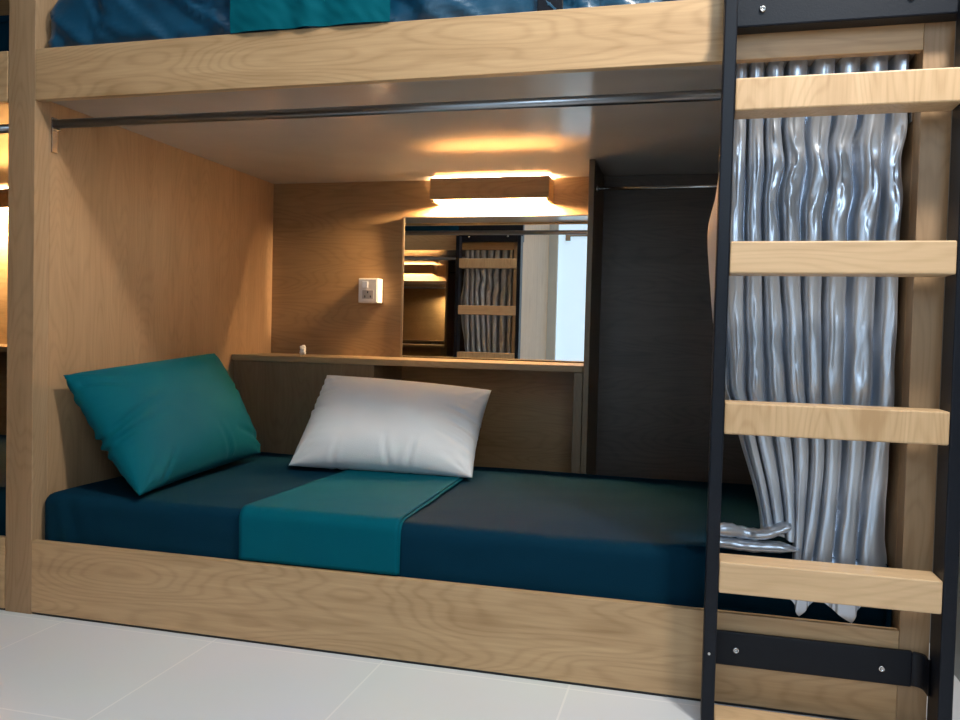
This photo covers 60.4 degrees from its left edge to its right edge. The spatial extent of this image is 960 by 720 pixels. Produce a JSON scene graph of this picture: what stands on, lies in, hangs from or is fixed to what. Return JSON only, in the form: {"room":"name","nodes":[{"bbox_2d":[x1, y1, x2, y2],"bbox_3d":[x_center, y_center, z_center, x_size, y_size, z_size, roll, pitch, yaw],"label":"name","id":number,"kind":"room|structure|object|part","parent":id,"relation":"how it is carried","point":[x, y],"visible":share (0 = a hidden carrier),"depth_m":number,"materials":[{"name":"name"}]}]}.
{"room":"dormitory","nodes":[
{"label":"dormitory","id":0,"kind":"room"},
{"bbox_2d":[0,610,959,719],"bbox_3d":[-1.468,0.676,1.606,7.600,0.050,4.100,2,2,14],"label":"floor","id":1,"kind":"structure","parent":0,"point":[52,668],"depth_m":1.70,"materials":[{"name":"tile"}]},
{"bbox_2d":[0,0,8,609],"bbox_3d":[-2.039,-0.631,2.921,2.080,2.450,1.220,2,2,14],"label":"bunk bed","id":2,"kind":"object","parent":1,"relation":"on","point":[4,4],"visible":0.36,"depth_m":3.51,"materials":[{"name":"brown wood"}]},
{"bbox_2d":[0,435,5,535],"bbox_3d":[-2.062,0.379,2.799,1.993,0.177,0.885,2,2,14],"label":"mattress","id":3,"kind":"object","parent":2,"relation":"on","point":[2,437],"visible":0.02,"depth_m":2.19,"materials":[{"name":"blue fabric"}]},
{"bbox_3d":[-2.179,0.512,2.365,2.000,0.182,0.018,2,2,14],"label":"rail","id":4,"kind":"part","parent":2,"relation":"part of","materials":[{"name":"brown wood"}]},
{"bbox_2d":[0,344,6,351],"bbox_3d":[-2.267,0.186,3.462,1.259,0.513,0.284,2,2,14],"label":"desk","id":5,"kind":"object","parent":2,"relation":"on","point":[3,347],"visible":0.02,"depth_m":3.20,"materials":[{"name":"brown wood"}]},
{"bbox_2d":[0,189,7,207],"bbox_3d":[-1.975,-0.670,3.465,0.432,0.083,0.091,2,2,14],"label":"wall lamp","id":6,"kind":"object","parent":2,"relation":"attached to","point":[3,192],"visible":0.11,"depth_m":3.42,"materials":[{"name":"brown wood"}]},
{"bbox_2d":[0,15,8,51],"bbox_3d":[-2.025,-0.830,2.788,1.993,0.209,0.925,2,2,14],"label":"mattress","id":7,"kind":"object","parent":2,"relation":"on","point":[4,20],"visible":0.02,"depth_m":2.15,"materials":[{"name":"blue fabric"}]},
{"bbox_2d":[0,124,8,132],"bbox_3d":[-2.138,-0.607,2.381,1.999,0.092,0.024,2,2,14],"label":"curtain rod","id":8,"kind":"object","parent":2,"relation":"attached to","point":[4,128],"visible":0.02,"depth_m":2.14,"materials":[{"name":"metal"}]},
{"bbox_3d":[-2.148,-0.743,2.327,2.000,0.126,0.022,2,2,14],"label":"rail","id":9,"kind":"part","parent":2,"relation":"part of","materials":[{"name":"brown wood"}]},
{"bbox_2d":[5,0,955,719],"bbox_3d":[0.002,-0.564,2.393,2.133,2.450,1.220,2,2,14],"label":"bunk bed","id":10,"kind":"object","parent":1,"relation":"on","point":[132,244],"visible":0.62,"depth_m":2.06,"materials":[{"name":"brown wood"}]},
{"bbox_3d":[-1.138,-0.582,2.084,0.080,2.450,0.050,2,2,14],"label":"post","id":11,"kind":"part","parent":10,"relation":"part of","materials":[{"name":"brown wood"}]},
{"bbox_3d":[-0.959,-0.471,2.670,0.020,2.200,1.170,2,2,14],"label":"panel","id":12,"kind":"part","parent":10,"relation":"part of","materials":[{"name":"brown wood"}]},
{"bbox_2d":[48,0,678,47],"bbox_3d":[-0.008,-0.804,2.266,1.995,0.291,0.972,2,2,14],"label":"mattress","id":13,"kind":"object","parent":10,"relation":"on","point":[73,22],"visible":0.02,"depth_m":1.98,"materials":[{"name":"blue fabric"}]},
{"bbox_2d":[230,0,389,32],"bbox_3d":[-0.334,-0.811,2.051,0.392,0.117,0.427,2,2,14],"label":"throw","id":14,"kind":"object","parent":13,"relation":"on","point":[245,15],"visible":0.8,"depth_m":1.85,"materials":[{"name":"teal fabric"}]},
{"bbox_2d":[358,278,382,302],"bbox_3d":[-0.411,-0.259,3.088,0.078,0.091,0.056,2,2,14],"label":"wall socket","id":15,"kind":"object","parent":10,"relation":"attached to","point":[370,289],"visible":1,"depth_m":3.06,"materials":[{"name":"white plastic"}]},
{"bbox_2d":[362,281,367,287],"bbox_3d":[-0.426,-0.280,3.064,0.022,0.024,0.003,2,2,14],"label":"switch","id":16,"kind":"object","parent":15,"relation":"attached to","point":[364,283],"depth_m":3.06,"materials":[{"name":"white plastic"}]},
{"bbox_2d":[362,290,372,298],"bbox_3d":[-0.417,-0.244,3.063,0.044,0.032,0.002,2,2,14],"label":"socket","id":17,"kind":"object","parent":15,"relation":"attached to","point":[366,294],"depth_m":3.06,"materials":[{"name":"grey plastic"}]},
{"bbox_2d":[232,353,583,473],"bbox_3d":[-0.251,0.252,2.941,1.259,0.513,0.284,2,2,14],"label":"shelf","id":18,"kind":"object","parent":10,"relation":"on","point":[279,392],"visible":0.45,"depth_m":2.90,"materials":[{"name":"brown wood"}]},
{"bbox_2d":[299,345,305,355],"bbox_3d":[-0.623,-0.033,2.898,0.027,0.041,0.026,2,2,14],"label":"crumpled tissue","id":19,"kind":"object","parent":18,"relation":"on","point":[302,352],"visible":1,"depth_m":2.89,"materials":[{"name":"paper"}]},
{"bbox_3d":[-0.626,0.255,2.908,0.539,0.492,0.018,2,2,14],"label":"panel","id":20,"kind":"part","parent":18,"relation":"part of","materials":[{"name":"brown wood"}]},
{"bbox_3d":[0.344,0.282,2.789,0.029,0.492,0.279,2,2,14],"label":"panel","id":21,"kind":"part","parent":18,"relation":"part of","materials":[{"name":"brown wood"}]},
{"bbox_3d":[-0.164,0.578,1.843,2.000,0.182,0.018,2,2,14],"label":"rail","id":22,"kind":"part","parent":10,"relation":"part of","materials":[{"name":"brown wood"}]},
{"bbox_2d":[45,452,891,626],"bbox_3d":[-0.047,0.446,2.277,1.994,0.177,0.886,2,2,14],"label":"mattress","id":23,"kind":"object","parent":10,"relation":"on","point":[613,537],"visible":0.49,"depth_m":1.98,"materials":[{"name":"blue fabric"}]},
{"bbox_2d":[63,353,260,495],"bbox_3d":[-0.872,0.158,2.380,0.270,0.338,0.682,2,2,14],"label":"pillow","id":24,"kind":"object","parent":23,"relation":"on","point":[164,422],"visible":1,"depth_m":2.21,"materials":[{"name":"teal fabric"}]},
{"bbox_2d":[239,469,464,574],"bbox_3d":[-0.290,0.406,2.225,0.404,0.125,0.683,2,2,14],"label":"throw","id":25,"kind":"object","parent":23,"relation":"on","point":[351,520],"visible":0.95,"depth_m":1.93,"materials":[{"name":"teal fabric"}]},
{"bbox_2d":[289,375,490,477],"bbox_3d":[-0.273,0.201,2.568,0.578,0.282,0.272,2,2,14],"label":"pillow","id":26,"kind":"object","parent":23,"relation":"on","point":[355,423],"visible":0.98,"depth_m":2.48,"materials":[{"name":"white fabric"}]},
{"bbox_3d":[-0.132,-0.677,1.806,2.000,0.126,0.022,2,2,14],"label":"rail","id":27,"kind":"part","parent":10,"relation":"part of","materials":[{"name":"brown wood"}]},
{"bbox_2d":[51,89,912,153],"bbox_3d":[-0.123,-0.541,1.859,1.999,0.092,0.024,2,2,14],"label":"curtain rod","id":28,"kind":"object","parent":10,"relation":"attached to","point":[696,95],"visible":0.81,"depth_m":1.87,"materials":[{"name":"metal"}]},
{"bbox_3d":[-0.122,-0.568,1.859,1.988,0.028,0.022,2,2,14],"label":"rod","id":29,"kind":"part","parent":28,"relation":"part of","materials":[{"name":"metal"}]},
{"bbox_2d":[708,54,908,622],"bbox_3d":[0.664,-0.042,1.674,0.384,1.110,0.137,2,2,3],"label":"curtain","id":30,"kind":"object","parent":28,"relation":"hanging from","point":[791,339],"visible":0.75,"depth_m":1.65,"materials":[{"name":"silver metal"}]},
{"bbox_2d":[430,175,553,204],"bbox_3d":[0.041,-0.603,2.943,0.432,0.083,0.091,2,2,14],"label":"wall lamp","id":31,"kind":"object","parent":10,"relation":"attached to","point":[504,187],"visible":1,"depth_m":2.90,"materials":[{"name":"brown wood"}]},
{"bbox_2d":[400,214,587,362],"bbox_3d":[0.057,-0.260,2.984,0.716,0.520,0.021,2,2,14],"label":"wall mirror","id":32,"kind":"object","parent":10,"relation":"attached to","point":[488,287],"visible":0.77,"depth_m":2.98,"materials":[{"name":"clear glass"}]},
{"bbox_3d":[0.163,-0.453,2.974,2.000,2.200,0.020,2,2,14],"label":"panel","id":33,"kind":"part","parent":10,"relation":"part of","materials":[{"name":"brown wood"}]},
{"bbox_2d":[537,0,562,10],"bbox_3d":[0.480,-0.859,1.657,0.733,0.470,0.006,2,2,14],"label":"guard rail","id":34,"kind":"object","parent":10,"relation":"attached to","point":[542,5],"visible":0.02,"depth_m":1.74,"materials":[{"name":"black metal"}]},
{"bbox_2d":[580,159,752,484],"bbox_3d":[0.725,-0.044,2.680,0.738,1.169,0.284,2,2,14],"label":"wardrobe","id":35,"kind":"object","parent":10,"relation":"on","point":[648,334],"visible":0.56,"depth_m":2.84,"materials":[{"name":"brown wood"}]},
{"bbox_3d":[0.377,-0.055,2.770,0.018,1.169,0.284,2,2,14],"label":"divider panel","id":36,"kind":"part","parent":35,"relation":"part of","materials":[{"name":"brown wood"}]},
{"bbox_3d":[0.719,-0.538,2.559,0.712,0.011,0.011,2,2,14],"label":"hanging rail","id":37,"kind":"part","parent":35,"relation":"part of","materials":[{"name":"silver metal"}]},
{"bbox_2d":[700,0,959,719],"bbox_3d":[0.661,-0.030,1.549,0.431,1.470,0.105,2,2,14],"label":"ladder","id":38,"kind":"object","parent":10,"relation":"attached to","point":[935,592],"visible":1,"depth_m":1.52,"materials":[{"name":"beige wood"}]},
{"bbox_3d":[0.652,0.583,1.594,0.382,0.068,0.053,2,2,14],"label":"mounting plate","id":39,"kind":"part","parent":38,"relation":"part of","materials":[{"name":"black metal"}]},
{"bbox_3d":[0.685,-0.700,1.558,0.431,0.132,0.044,2,2,14],"label":"mounting plate","id":40,"kind":"part","parent":38,"relation":"part of","materials":[{"name":"black metal"}]},
{"bbox_3d":[0.995,-0.407,2.165,0.018,2.200,1.170,2,2,14],"label":"panel","id":41,"kind":"part","parent":10,"relation":"part of","materials":[{"name":"brown wood"}]},
{"bbox_3d":[0.861,-0.516,1.566,0.053,2.450,0.050,2,2,14],"label":"post","id":42,"kind":"part","parent":10,"relation":"part of","materials":[{"name":"brown wood"}]},
{"bbox_2d":[929,24,959,680],"bbox_3d":[1.235,-0.724,2.110,0.110,2.850,1.340,2,2,14],"label":"wall","id":43,"kind":"structure","parent":0,"point":[957,644],"depth_m":1.84,"materials":[{"name":"brown wood"}]}
]}

